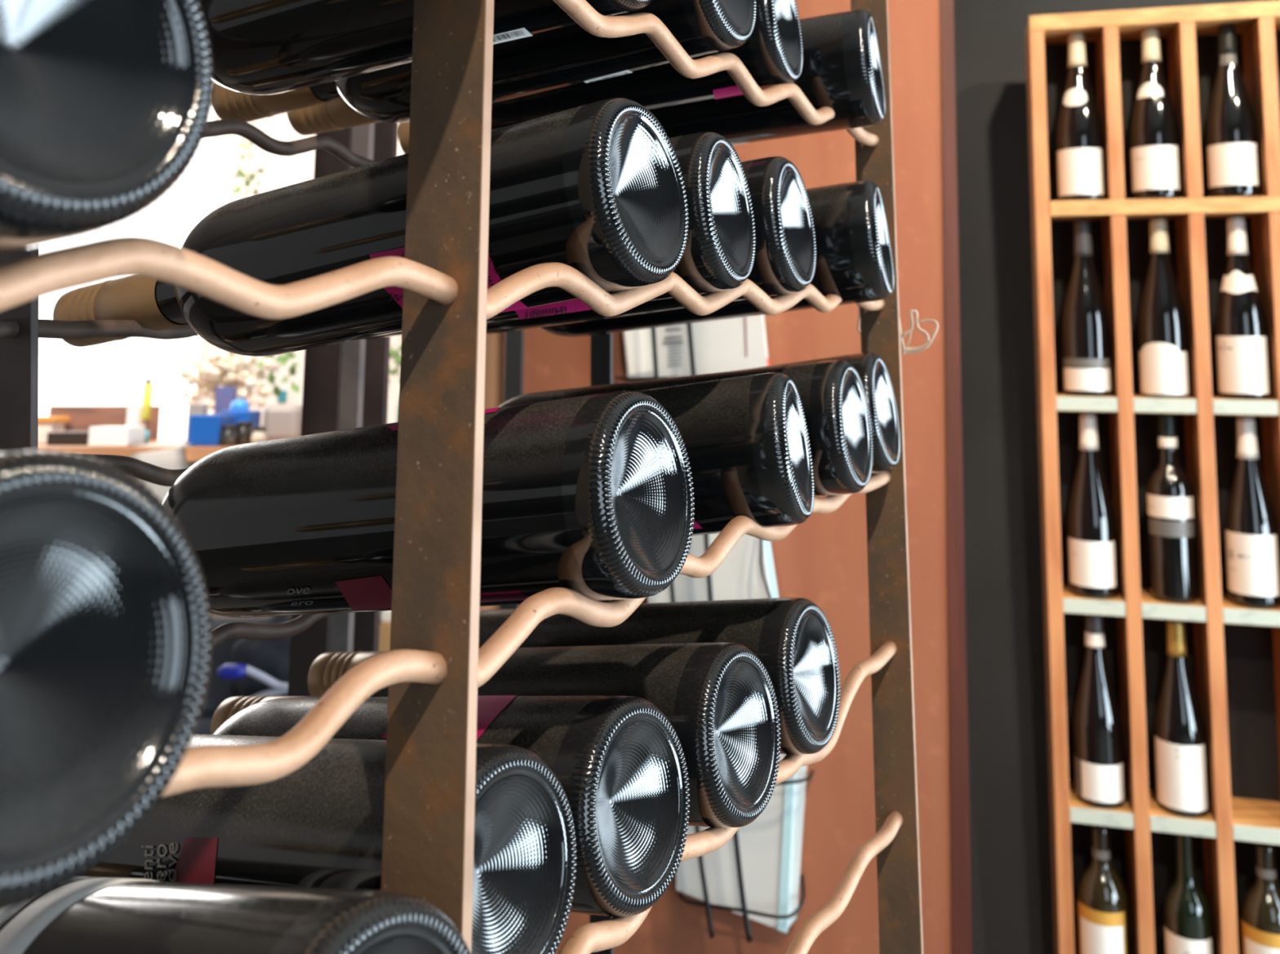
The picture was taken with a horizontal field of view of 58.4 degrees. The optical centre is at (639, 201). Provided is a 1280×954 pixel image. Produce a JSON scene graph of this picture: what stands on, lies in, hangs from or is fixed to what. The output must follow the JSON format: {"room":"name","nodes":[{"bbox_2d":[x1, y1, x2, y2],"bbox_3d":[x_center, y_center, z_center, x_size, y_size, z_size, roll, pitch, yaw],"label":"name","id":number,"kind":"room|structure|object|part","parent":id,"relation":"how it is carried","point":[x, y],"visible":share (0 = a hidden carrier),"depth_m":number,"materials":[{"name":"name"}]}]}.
{"room":"wine shop","nodes":[
{"label":"wine shop","id":0,"kind":"room"},
{"bbox_2d":[195,112,404,426],"bbox_3d":[-0.715,0.641,4.010,1.630,2.850,0.120,0,-10,0],"label":"window","id":1,"kind":"structure","parent":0,"point":[226,150],"depth_m":4.08,"materials":[{"name":"glass"}]},
{"bbox_2d":[277,390,287,401],"bbox_3d":[-1.231,0.669,3.940,0.030,0.039,0.008,0,-10,0],"label":"card","id":2,"kind":"object","parent":1,"relation":"attached to","point":[282,397],"visible":0.76,"depth_m":3.94,"materials":[{"name":"teal"}]},
{"bbox_2d":[503,0,952,953],"bbox_3d":[0.121,0.229,1.674,0.720,2.850,0.040,-2,-10,13],"label":"wall","id":3,"kind":"structure","parent":0,"point":[823,561],"depth_m":1.57,"materials":[{"name":"paint"}]},
{"bbox_2d":[479,332,503,611],"bbox_3d":[-0.242,0.244,1.760,0.143,2.850,0.030,-2,-10,13],"label":"trim","id":4,"kind":"structure","parent":3,"relation":"attached to","point":[494,370],"depth_m":1.74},
{"bbox_2d":[614,323,813,942],"bbox_3d":[0.086,0.478,1.582,0.288,0.958,0.064,-2,-10,13],"label":"wire rack","id":5,"kind":"object","parent":3,"relation":"attached to","point":[706,904],"visible":0.35,"depth_m":1.48,"materials":[{"name":"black metal"}]},
{"bbox_2d":[623,314,769,377],"bbox_3d":[0.074,0.146,1.653,0.224,0.211,0.026,-2,-10,13],"label":"magazine","id":6,"kind":"object","parent":5,"relation":"in","point":[737,344],"visible":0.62,"depth_m":1.63,"materials":[{"name":"white paper"}]},
{"bbox_2d":[648,533,778,603],"bbox_3d":[0.086,0.453,1.596,0.211,0.245,0.024,-2,-10,13],"label":"magazine","id":7,"kind":"object","parent":5,"relation":"in","point":[739,576],"visible":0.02,"depth_m":1.57,"materials":[{"name":"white paper"}]},
{"bbox_2d":[675,754,806,933],"bbox_3d":[0.138,0.806,1.522,0.183,0.285,0.028,-2,-10,13],"label":"magazine","id":8,"kind":"object","parent":5,"relation":"in","point":[771,846],"visible":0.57,"depth_m":1.50,"materials":[{"name":"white paper"}]},
{"bbox_2d":[940,0,972,953],"bbox_3d":[0.434,0.217,1.605,0.106,2.850,0.050,-2,-10,13],"label":"trim","id":9,"kind":"structure","parent":3,"relation":"attached to","point":[958,730],"depth_m":1.54,"materials":[{"name":"brown wood"}]},
{"bbox_2d":[953,0,1276,953],"bbox_3d":[1.681,0.308,2.122,3.020,2.850,0.100,-3,-10,15],"label":"wall","id":10,"kind":"structure","parent":0,"point":[1011,886],"depth_m":2.29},
{"bbox_2d":[1025,0,1279,953],"bbox_3d":[1.074,0.545,2.044,0.715,1.825,0.260,-3,-10,15],"label":"display shelf","id":11,"kind":"object","parent":10,"relation":"attached to","point":[1233,651],"visible":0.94,"depth_m":2.07,"materials":[{"name":"brown wood"}]},
{"bbox_3d":[0.759,0.567,2.122,0.062,1.781,0.256,0,-10,0],"label":"panel","id":12,"kind":"part","parent":11,"relation":"part of","materials":[{"name":"brown wood"}]},
{"bbox_2d":[1057,31,1105,200],"bbox_3d":[0.829,-0.157,2.168,0.083,0.326,0.090,2,-10,-11],"label":"wine bottle","id":13,"kind":"object","parent":11,"relation":"on","point":[1080,138],"visible":0.88,"depth_m":2.13,"materials":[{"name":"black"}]},
{"bbox_2d":[1062,219,1111,396],"bbox_3d":[0.826,0.197,2.132,0.083,0.326,0.090,2,-10,-11],"label":"wine bottle","id":14,"kind":"object","parent":11,"relation":"on","point":[1086,349],"visible":1,"depth_m":2.09,"materials":[{"name":"grey"}]},
{"bbox_2d":[1067,413,1118,599],"bbox_3d":[0.823,0.552,2.097,0.084,0.326,0.090,2,-10,-11],"label":"wine bottle","id":15,"kind":"object","parent":11,"relation":"on","point":[1091,522],"visible":1,"depth_m":2.06,"materials":[{"name":"black glass"}]},
{"bbox_2d":[1073,614,1125,809],"bbox_3d":[0.820,0.906,2.061,0.083,0.326,0.090,2,-10,-11],"label":"wine bottle","id":16,"kind":"object","parent":11,"relation":"on","point":[1099,755],"visible":0.87,"depth_m":2.02,"materials":[{"name":"grey"}]},
{"bbox_2d":[1077,825,1130,953],"bbox_3d":[0.817,1.266,2.022,0.086,0.315,0.097,1,-10,-8],"label":"wine bottle","id":17,"kind":"object","parent":11,"relation":"on","point":[1103,907],"visible":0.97,"depth_m":1.99,"materials":[{"name":"green glass"}]},
{"bbox_3d":[0.801,1.320,1.985,0.069,0.134,0.023,-4,-7,37],"label":"label panel","id":18,"kind":"part","parent":17,"relation":"part of","materials":[{"name":"white paper"}]},
{"bbox_2d":[1130,27,1182,199],"bbox_3d":[0.954,-0.160,2.135,0.083,0.326,0.090,2,-10,-10],"label":"wine bottle","id":19,"kind":"object","parent":11,"relation":"on","point":[1154,130],"visible":0.91,"depth_m":2.10,"materials":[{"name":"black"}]},
{"bbox_2d":[1138,218,1190,398],"bbox_3d":[0.953,0.194,2.098,0.083,0.326,0.090,2,-10,-11],"label":"wine bottle","id":20,"kind":"object","parent":11,"relation":"on","point":[1163,339],"visible":1,"depth_m":2.06,"materials":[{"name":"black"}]},
{"bbox_3d":[1.058,0.005,2.034,0.625,0.041,0.005,-3,-10,15],"label":"rail","id":21,"kind":"part","parent":11,"relation":"part of","materials":[{"name":"brown wood"}]},
{"bbox_2d":[1146,413,1197,604],"bbox_3d":[0.952,0.544,2.061,0.080,0.334,0.088,-3,-10,18],"label":"wine bottle","id":22,"kind":"object","parent":11,"relation":"on","point":[1170,495],"visible":0.89,"depth_m":2.02,"materials":[{"name":"black"}]},
{"bbox_2d":[1154,619,1208,818],"bbox_3d":[0.951,0.903,2.026,0.084,0.326,0.090,2,-10,-13],"label":"wine bottle","id":23,"kind":"object","parent":11,"relation":"on","point":[1180,741],"visible":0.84,"depth_m":1.99,"materials":[{"name":"black glass"}]},
{"bbox_2d":[1164,834,1213,953],"bbox_3d":[0.950,1.254,1.988,0.078,0.332,0.088,2,-10,-10],"label":"wine bottle","id":24,"kind":"object","parent":11,"relation":"on","point":[1188,917],"visible":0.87,"depth_m":1.97,"materials":[{"name":"green glass"}]},
{"bbox_2d":[1206,23,1260,197],"bbox_3d":[1.080,-0.163,2.101,0.083,0.326,0.090,2,-10,-11],"label":"wine bottle","id":25,"kind":"object","parent":11,"relation":"on","point":[1233,156],"visible":0.92,"depth_m":2.06,"materials":[{"name":"black"}]},
{"bbox_2d":[1215,217,1271,399],"bbox_3d":[1.078,0.191,2.065,0.085,0.326,0.090,-3,-10,18],"label":"wine bottle","id":26,"kind":"object","parent":11,"relation":"on","point":[1242,331],"visible":1,"depth_m":2.03,"materials":[{"name":"black glass"}]},
{"bbox_2d":[1225,416,1279,609],"bbox_3d":[1.077,0.546,2.029,0.085,0.326,0.090,-3,-10,18],"label":"wine bottle","id":27,"kind":"object","parent":11,"relation":"on","point":[1251,535],"visible":1,"depth_m":1.99,"materials":[{"name":"black glass"}]},
{"bbox_2d":[1240,843,1279,953],"bbox_3d":[1.071,1.260,1.954,0.086,0.315,0.097,2,-10,-9],"label":"wine bottle","id":28,"kind":"object","parent":11,"relation":"on","point":[1260,908],"visible":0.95,"depth_m":1.94,"materials":[{"name":"green glass"}]},
{"bbox_3d":[1.055,1.314,1.918,0.071,0.134,0.023,-4,-7,37],"label":"label panel","id":29,"kind":"part","parent":28,"relation":"part of","materials":[{"name":"white paper"}]},
{"bbox_3d":[-0.700,-1.378,1.055,7.000,0.100,7.000,0,-10,0],"label":"ceiling","id":30,"kind":"structure","parent":0,"visible":0},
{"bbox_2d":[230,120,265,195],"bbox_3d":[-1.198,-0.445,3.569,0.103,0.863,0.081,-2,-10,14],"label":"vine","id":31,"kind":"object","parent":30,"relation":"hanging from","point":[240,172],"visible":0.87,"depth_m":3.50,"materials":[{"name":"green plant"}]},
{"bbox_3d":[-1.196,-0.461,3.572,0.007,0.831,0.003,0,-10,0],"label":"stem","id":32,"kind":"part","parent":31,"relation":"part of","materials":[{"name":"green plant"}]},
{"bbox_2d":[254,128,299,398],"bbox_3d":[-1.044,-0.161,3.416,0.125,1.475,0.106,0,-10,0],"label":"vine","id":33,"kind":"object","parent":30,"relation":"hanging from","point":[282,359],"visible":0.69,"depth_m":3.30,"materials":[{"name":"green plant"}]},
{"bbox_3d":[-1.040,-0.195,3.422,0.007,1.406,0.003,0,-10,0],"label":"stem","id":34,"kind":"part","parent":33,"relation":"part of","materials":[{"name":"green plant"}]},
{"bbox_2d":[388,335,401,384],"bbox_3d":[-0.746,-0.126,3.715,0.164,1.441,0.125,0,-10,0],"label":"vine","id":35,"kind":"object","parent":30,"relation":"hanging from","point":[392,353],"visible":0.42,"depth_m":3.59,"materials":[{"name":"green plant"}]},
{"bbox_3d":[-0.756,-0.142,3.722,0.007,1.407,0.003,0,-10,0],"label":"stem","id":36,"kind":"part","parent":35,"relation":"part of","materials":[{"name":"green plant"}]},
{"bbox_3d":[-0.700,1.527,0.543,7.000,0.100,7.000,0,-10,0],"label":"floor","id":37,"kind":"structure","parent":0,"visible":0},
{"bbox_2d":[37,439,381,623],"bbox_3d":[-1.246,1.262,2.946,1.100,1.258,0.620,0,-10,0],"label":"desk","id":38,"kind":"object","parent":37,"relation":"on","point":[193,454],"visible":0.04,"depth_m":2.75,"materials":[{"name":"orange wood"}]},
{"bbox_2d":[37,422,64,444],"bbox_3d":[-1.563,0.604,2.996,0.080,0.055,0.070,0,-10,0],"label":"paper stack","id":39,"kind":"object","parent":38,"relation":"on","point":[44,428],"visible":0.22,"depth_m":2.96,"materials":[{"name":"white"}]},
{"bbox_2d":[38,416,70,422],"bbox_3d":[-1.562,0.569,2.997,0.102,0.014,0.080,0,-10,0],"label":"folder","id":40,"kind":"object","parent":39,"relation":"on","point":[41,419],"visible":0.51,"depth_m":2.97,"materials":[{"name":"orange"}]},
{"bbox_2d":[46,431,88,445],"bbox_3d":[-1.414,0.602,2.920,0.128,0.032,0.140,0,-10,0],"label":"binder","id":41,"kind":"object","parent":38,"relation":"on","point":[68,437],"visible":0.51,"depth_m":2.85,"materials":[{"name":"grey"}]},
{"bbox_2d":[48,405,160,440],"bbox_3d":[-1.475,0.612,3.162,0.208,0.096,0.220,0,-10,0],"label":"box file","id":42,"kind":"object","parent":38,"relation":"on","point":[82,417],"visible":0.6,"depth_m":3.06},
{"bbox_2d":[88,426,145,446],"bbox_3d":[-1.293,0.579,2.833,0.095,0.046,0.100,0,-10,0],"label":"carton","id":43,"kind":"object","parent":38,"relation":"on","point":[102,436],"visible":0.89,"depth_m":2.79,"materials":[{"name":"cardboard"}]},
{"bbox_2d":[125,408,142,426],"bbox_3d":[-1.304,0.579,2.960,0.028,0.091,0.050,0,-10,0],"label":"carton","id":44,"kind":"object","parent":38,"relation":"on","point":[134,415],"visible":0.4,"depth_m":2.94,"materials":[{"name":"cardboard"}]},
{"bbox_2d":[141,377,153,444],"bbox_3d":[-1.255,0.533,2.912,0.023,0.166,0.023,0,-10,0],"label":"tube","id":45,"kind":"object","parent":38,"relation":"on","point":[148,386],"visible":0.83,"depth_m":2.91,"materials":[{"name":"yellow plastic"}]},
{"bbox_2d":[129,442,192,502],"bbox_3d":[-1.130,0.686,2.785,0.225,0.194,0.138,0,-10,0],"label":"paper sheet","id":46,"kind":"object","parent":38,"relation":"on","point":[175,458],"visible":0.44,"depth_m":2.73,"materials":[{"name":"white"}]},
{"bbox_2d":[186,404,208,442],"bbox_3d":[-1.145,0.574,2.961,0.040,0.101,0.030,0,-10,0],"label":"card","id":47,"kind":"object","parent":38,"relation":"on","point":[193,409],"visible":0.46,"depth_m":2.95,"materials":[{"name":"paper"}]},
{"bbox_3d":[-1.246,1.232,2.677,1.060,1.223,0.020,0,-10,0],"label":"panel","id":48,"kind":"part","parent":38,"relation":"part of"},
{"bbox_2d":[187,414,236,445],"bbox_3d":[-1.072,0.572,2.875,0.078,0.075,0.120,0,-10,0],"label":"tub","id":49,"kind":"object","parent":38,"relation":"on","point":[203,429],"visible":0.78,"depth_m":2.82,"materials":[{"name":"blue plastic"}]},
{"bbox_2d":[213,386,237,414],"bbox_3d":[-1.118,0.572,3.085,0.047,0.148,0.035,0,-10,0],"label":"folder","id":50,"kind":"object","parent":38,"relation":"on","point":[224,396],"visible":0.49,"depth_m":3.08,"materials":[{"name":"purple plastic"}]},
{"bbox_2d":[179,349,275,414],"bbox_3d":[-1.158,0.533,3.216,0.254,0.270,0.183,0,-10,0],"label":"flower bouquet","id":51,"kind":"object","parent":38,"relation":"on","point":[219,364],"visible":0.71,"depth_m":3.19,"materials":[{"name":"white plant"}]},
{"bbox_2d":[219,425,238,446],"bbox_3d":[-1.012,0.576,2.823,0.042,0.050,0.042,0,-10,0],"label":"spice jar","id":52,"kind":"object","parent":38,"relation":"on","point":[229,436],"visible":0.96,"depth_m":2.81,"materials":[{"name":"grey"}]},
{"bbox_3d":[-1.012,0.556,2.827,0.036,0.010,0.036,0,-10,0],"label":"lid","id":53,"kind":"part","parent":52,"relation":"part of","materials":[{"name":"grey"}]},
{"bbox_2d":[222,410,261,430],"bbox_3d":[-1.046,0.590,3.004,0.071,0.084,0.100,0,-10,0],"label":"tub","id":54,"kind":"object","parent":38,"relation":"on","point":[255,416],"visible":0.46,"depth_m":2.96,"materials":[{"name":"blue plastic"}]},
{"bbox_2d":[230,399,249,410],"bbox_3d":[-1.048,0.540,3.000,0.048,0.048,0.048,0,-10,0],"label":"ball","id":55,"kind":"object","parent":54,"relation":"on","point":[238,404],"visible":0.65,"depth_m":2.98,"materials":[{"name":"blue"}]},
{"bbox_2d":[236,421,253,444],"bbox_3d":[-0.986,0.577,2.854,0.044,0.058,0.044,0,-10,0],"label":"spice jar","id":56,"kind":"object","parent":38,"relation":"on","point":[245,431],"visible":0.79,"depth_m":2.84,"materials":[{"name":"grey"}]},
{"bbox_3d":[-0.986,0.553,2.858,0.038,0.010,0.038,0,-10,0],"label":"lid","id":57,"kind":"part","parent":56,"relation":"part of","materials":[{"name":"grey"}]},
{"bbox_2d":[250,426,266,443],"bbox_3d":[-0.939,0.578,2.823,0.036,0.046,0.036,0,-10,0],"label":"spice jar","id":58,"kind":"object","parent":38,"relation":"on","point":[259,434],"visible":0.87,"depth_m":2.81,"materials":[{"name":"grey"}]},
{"bbox_3d":[-0.939,0.560,2.826,0.031,0.010,0.031,0,-10,0],"label":"lid","id":59,"kind":"part","parent":58,"relation":"part of","materials":[{"name":"grey"}]},
{"bbox_2d":[262,404,302,440],"bbox_3d":[-0.943,0.594,3.074,0.099,0.101,0.160,0,-10,0],"label":"case","id":60,"kind":"object","parent":38,"relation":"on","point":[280,421],"visible":0.53,"depth_m":3.00,"materials":[{"name":"grey plastic"}]},
{"bbox_2d":[194,618,265,734],"bbox_3d":[-0.655,1.277,2.197,0.492,0.968,0.516,0,-10,0],"label":"desk chair","id":61,"kind":"object","parent":37,"relation":"on","point":[217,692],"visible":0.03,"depth_m":2.06,"materials":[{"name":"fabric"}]},
{"bbox_3d":[-0.724,0.974,2.153,0.318,0.058,0.300,0,-10,0],"label":"seat","id":62,"kind":"part","parent":61,"relation":"part of","materials":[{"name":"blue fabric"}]},
{"bbox_2d":[227,615,291,697],"bbox_3d":[-0.614,0.813,1.998,0.197,0.184,0.107,0,-10,0],"label":"jacket","id":63,"kind":"object","parent":61,"relation":"on","point":[269,657],"visible":0.23,"depth_m":1.96,"materials":[{"name":"blue fabric"}]},
{"bbox_2d":[217,663,288,696],"bbox_3d":[-0.650,0.826,1.934,0.126,0.088,0.032,0,-10,0],"label":"lanyard","id":64,"kind":"object","parent":63,"relation":"on","point":[228,671],"visible":0.67,"depth_m":1.93,"materials":[{"name":"blue"}]},
{"bbox_2d":[378,622,391,651],"bbox_3d":[-0.609,1.525,3.089,0.159,0.790,0.300,0,-10,0],"label":"cardboard box","id":65,"kind":"object","parent":37,"relation":"on","point":[384,627],"visible":0.03,"depth_m":3.00,"materials":[{"name":"brown"}]},
{"bbox_2d":[380,610,391,622],"bbox_3d":[-0.609,1.122,3.160,0.159,0.027,0.260,0,-10,0],"label":"tray","id":66,"kind":"object","parent":65,"relation":"on","point":[385,616],"visible":0.21,"depth_m":3.03,"materials":[{"name":"white paper"}]},
{"bbox_2d":[287,121,524,696],"bbox_3d":[-0.224,0.474,1.192,0.063,2.200,0.306,-9,-14,42],"label":"steel frame","id":67,"kind":"object","parent":37,"relation":"on","point":[345,384],"visible":0.12,"depth_m":1.14,"materials":[{"name":"black"}]},
{"bbox_3d":[-0.316,0.457,1.096,0.036,2.200,0.020,0,-10,0],"label":"post","id":68,"kind":"part","parent":67,"relation":"part of","materials":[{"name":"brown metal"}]},
{"bbox_3d":[-0.288,0.458,1.098,0.020,2.200,0.020,0,-10,0],"label":"post","id":69,"kind":"part","parent":67,"relation":"part of","materials":[{"name":"grey metal"}]},
{"bbox_3d":[-0.279,0.468,1.157,0.025,2.200,0.020,0,-10,0],"label":"post","id":70,"kind":"part","parent":67,"relation":"part of","materials":[{"name":"grey metal"}]},
{"bbox_3d":[-0.148,0.493,1.298,0.020,2.200,0.020,0,-10,0],"label":"post","id":71,"kind":"part","parent":67,"relation":"part of","materials":[{"name":"black metal"}]},
{"bbox_2d":[0,0,923,953],"bbox_3d":[-0.013,0.407,0.668,0.296,2.150,1.016,-5,-11,28],"label":"wine rack","id":72,"kind":"object","parent":37,"relation":"on","point":[433,669],"visible":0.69,"depth_m":0.37,"materials":[{"name":"orange metal"}]},
{"bbox_3d":[-0.264,0.374,0.482,0.024,2.150,0.201,-6,-12,30],"label":"post","id":73,"kind":"part","parent":72,"relation":"part of","materials":[{"name":"grey metal"}]},
{"bbox_3d":[-0.141,0.080,0.771,0.008,0.057,0.637,-5,-11,28],"label":"wavy rod","id":74,"kind":"part","parent":72,"relation":"part of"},
{"bbox_2d":[0,450,212,911],"bbox_3d":[-0.248,0.110,0.281,0.346,0.103,0.077,-6,-12,30],"label":"wine bottle","id":75,"kind":"object","parent":72,"relation":"on","point":[106,621],"visible":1,"depth_m":0.21,"materials":[{"name":"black glass"}]},
{"bbox_2d":[0,0,213,254],"bbox_3d":[-0.255,-0.009,0.292,0.345,0.093,0.077,-6,-11,29],"label":"wine bottle","id":76,"kind":"object","parent":72,"relation":"in","point":[105,105],"visible":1,"depth_m":0.22,"materials":[{"name":"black glass"}]},
{"bbox_3d":[-0.258,-0.003,0.293,0.314,0.076,0.076,-11,-37,27],"label":"glass","id":77,"kind":"part","parent":76,"relation":"part of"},
{"bbox_3d":[-0.126,0.152,0.787,0.008,0.057,0.616,-5,-11,28],"label":"wavy rod","id":78,"kind":"part","parent":72,"relation":"part of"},
{"bbox_2d":[0,876,471,953],"bbox_3d":[-0.199,0.236,0.344,0.345,0.110,0.077,-6,-12,31],"label":"wine bottle","id":79,"kind":"object","parent":72,"relation":"in","point":[86,915],"visible":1,"depth_m":0.29,"materials":[{"name":"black glass"}]},
{"bbox_3d":[-0.203,0.247,0.345,0.314,0.076,0.076,-17,-52,28],"label":"glass","id":80,"kind":"part","parent":79,"relation":"part of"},
{"bbox_3d":[-0.086,0.250,0.844,0.008,0.063,0.703,-5,-11,28],"label":"wavy rod","id":81,"kind":"part","parent":72,"relation":"part of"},
{"bbox_3d":[-0.072,-0.010,0.919,0.008,0.067,0.764,-5,-11,28],"label":"wavy rod","id":82,"kind":"part","parent":72,"relation":"part of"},
{"bbox_2d":[80,733,577,953],"bbox_3d":[-0.183,0.246,0.456,0.346,0.100,0.077,-6,-12,32],"label":"wine bottle","id":83,"kind":"object","parent":72,"relation":"in","point":[319,824],"visible":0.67,"depth_m":0.39,"materials":[{"name":"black glass"}]},
{"bbox_3d":[-0.186,0.254,0.457,0.314,0.076,0.076,-14,-24,30],"label":"glass","id":84,"kind":"part","parent":83,"relation":"part of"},
{"bbox_2d":[53,97,688,356],"bbox_3d":[-0.145,0.021,0.528,0.346,0.099,0.076,-5,-11,28],"label":"wine bottle","id":85,"kind":"object","parent":72,"relation":"in","point":[596,189],"visible":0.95,"depth_m":0.47,"materials":[{"name":"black glass"}]},
{"bbox_2d":[199,0,652,95],"bbox_3d":[-0.156,-0.101,0.564,0.345,0.088,0.076,-5,-11,26],"label":"wine bottle","id":86,"kind":"object","parent":72,"relation":"in","point":[263,47],"visible":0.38,"depth_m":0.53,"materials":[{"name":"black glass"}]},
{"bbox_2d":[162,391,695,617],"bbox_3d":[-0.143,0.134,0.504,0.345,0.099,0.076,-5,-11,28],"label":"wine bottle","id":87,"kind":"object","parent":72,"relation":"in","point":[591,496],"visible":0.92,"depth_m":0.44,"materials":[{"name":"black glass"}]},
{"bbox_3d":[-0.063,0.344,0.311,0.040,2.150,0.021,-5,-11,28],"label":"post","id":88,"kind":"part","parent":72,"relation":"part of","materials":[{"name":"metal"}]},
{"bbox_3d":[0.018,0.045,0.515,0.009,0.061,0.669,-5,-11,28],"label":"wavy rod","id":89,"kind":"part","parent":72,"relation":"part of","materials":[{"name":"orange metal"}]},
{"bbox_2d":[213,695,689,917],"bbox_3d":[-0.140,0.261,0.526,0.346,0.102,0.076,-6,-12,32],"label":"wine bottle","id":90,"kind":"object","parent":72,"relation":"in","point":[619,762],"visible":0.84,"depth_m":0.45,"materials":[{"name":"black glass"}]},
{"bbox_2d":[211,0,756,123],"bbox_3d":[-0.106,-0.095,0.650,0.345,0.091,0.076,-5,-11,26],"label":"wine bottle","id":91,"kind":"object","parent":72,"relation":"in","point":[571,55],"visible":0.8,"depth_m":0.60,"materials":[{"name":"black glass"}]},
{"bbox_2d":[210,642,781,828],"bbox_3d":[-0.096,0.266,0.595,0.346,0.100,0.076,-6,-12,31],"label":"wine bottle","id":92,"kind":"object","parent":72,"relation":"in","point":[719,700],"visible":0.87,"depth_m":0.52,"materials":[{"name":"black glass"}]},
{"bbox_3d":[-0.099,0.274,0.596,0.314,0.076,0.076,-14,23,29],"label":"glass","id":93,"kind":"part","parent":92,"relation":"part of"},
{"bbox_3d":[0.021,0.156,0.500,0.317,0.051,0.584,0,-10,0],"label":"wavy rod","id":94,"kind":"part","parent":72,"relation":"part of","materials":[{"name":"orange metal"}]},
{"bbox_2d":[286,0,803,135],"bbox_3d":[-0.072,-0.087,0.723,0.345,0.090,0.077,-4,-11,21],"label":"wine bottle","id":95,"kind":"object","parent":72,"relation":"in","point":[772,54],"visible":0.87,"depth_m":0.68,"materials":[{"name":"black glass"}]},
{"bbox_3d":[-0.076,-0.083,0.724,0.314,0.076,0.076,-8,-2,20],"label":"glass","id":96,"kind":"part","parent":95,"relation":"part of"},
{"bbox_2d":[361,131,755,339],"bbox_3d":[-0.112,0.024,0.603,0.345,0.094,0.077,-4,-11,23],"label":"wine bottle","id":97,"kind":"object","parent":72,"relation":"in","point":[719,254],"visible":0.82,"depth_m":0.54,"materials":[{"name":"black glass"}]},
{"bbox_2d":[307,597,840,755],"bbox_3d":[-0.056,0.271,0.671,0.345,0.098,0.076,-5,-11,28],"label":"wine bottle","id":98,"kind":"object","parent":72,"relation":"in","point":[793,638],"visible":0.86,"depth_m":0.61,"materials":[{"name":"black glass"}]},
{"bbox_3d":[-0.060,0.279,0.672,0.314,0.076,0.076,-12,1,27],"label":"glass","id":99,"kind":"part","parent":98,"relation":"part of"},
{"bbox_3d":[-0.031,0.450,0.913,0.030,2.150,0.012,-5,-11,28],"label":"post","id":100,"kind":"part","parent":72,"relation":"part of","materials":[{"name":"black metal"}]},
{"bbox_2d":[398,9,885,154],"bbox_3d":[-0.007,-0.072,0.793,0.345,0.089,0.077,-3,-11,18],"label":"wine bottle","id":101,"kind":"object","parent":72,"relation":"in","point":[842,71],"visible":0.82,"depth_m":0.73,"materials":[{"name":"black glass"}]},
{"bbox_3d":[-0.011,-0.067,0.793,0.314,0.076,0.076,-7,-36,17],"label":"glass","id":102,"kind":"part","parent":101,"relation":"part of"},
{"bbox_2d":[485,155,816,334],"bbox_3d":[-0.068,0.033,0.691,0.345,0.094,0.077,-4,-11,24],"label":"wine bottle","id":103,"kind":"object","parent":72,"relation":"on","point":[784,263],"visible":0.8,"depth_m":0.62,"materials":[{"name":"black glass"}]},
{"bbox_2d":[498,360,873,496],"bbox_3d":[-0.030,0.149,0.723,0.345,0.094,0.077,-4,-11,24],"label":"wine bottle","id":104,"kind":"object","parent":72,"relation":"in","point":[832,393],"visible":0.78,"depth_m":0.65,"materials":[{"name":"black glass"}]},
{"bbox_3d":[0.048,-0.066,0.593,0.009,0.048,0.547,-5,-11,28],"label":"wavy rod","id":105,"kind":"part","parent":72,"relation":"part of","materials":[{"name":"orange metal"}]},
{"bbox_2d":[538,180,894,337],"bbox_3d":[-0.007,0.042,0.767,0.345,0.095,0.077,-3,-11,18],"label":"wine bottle","id":106,"kind":"object","parent":72,"relation":"on","point":[854,259],"visible":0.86,"depth_m":0.70,"materials":[{"name":"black glass"}]},
{"bbox_2d":[636,372,814,536],"bbox_3d":[-0.081,0.145,0.622,0.345,0.101,0.077,-3,-10,17],"label":"wine bottle","id":107,"kind":"object","parent":72,"relation":"in","point":[746,441],"visible":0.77,"depth_m":0.55,"materials":[{"name":"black glass"}]},
{"bbox_3d":[0.050,0.274,0.534,0.009,0.052,0.515,-5,-11,28],"label":"wavy rod","id":108,"kind":"part","parent":72,"relation":"part of","materials":[{"name":"orange metal"}]},
{"bbox_2d":[745,352,900,473],"bbox_3d":[0.003,0.157,0.793,0.346,0.100,0.076,-4,-11,23],"label":"wine bottle","id":109,"kind":"object","parent":72,"relation":"in","point":[872,370],"visible":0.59,"depth_m":0.73,"materials":[{"name":"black glass"}]},
{"bbox_3d":[-0.001,0.165,0.794,0.314,0.076,0.076,-12,-32,21],"label":"glass","id":110,"kind":"part","parent":109,"relation":"part of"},
{"bbox_3d":[0.058,0.379,0.529,0.009,0.054,0.492,-5,-11,28],"label":"wavy rod","id":111,"kind":"part","parent":72,"relation":"part of","materials":[{"name":"orange metal"}]},
{"bbox_3d":[0.163,0.417,0.722,0.027,2.150,0.062,-3,-10,17],"label":"post","id":112,"kind":"part","parent":72,"relation":"part of","materials":[{"name":"metal"}]},
{"bbox_2d":[857,305,938,354],"bbox_3d":[0.178,0.085,0.798,0.057,0.042,0.019,-5,-11,26],"label":"wall decal","id":113,"kind":"object","parent":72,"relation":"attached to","point":[906,349],"visible":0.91,"depth_m":0.79,"materials":[{"name":"beige"}]},
{"bbox_3d":[-0.698,1.349,3.458,0.240,1.264,0.300,0,-10,0],"label":"side table","id":114,"kind":"object","parent":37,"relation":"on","visible":0},
{"bbox_2d":[395,398,399,422],"bbox_3d":[-0.714,0.595,3.500,0.056,0.235,0.056,0,-10,0],"label":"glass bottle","id":115,"kind":"object","parent":114,"relation":"on","point":[397,406],"visible":0.04,"depth_m":3.48,"materials":[{"name":"green glass"}]}
]}

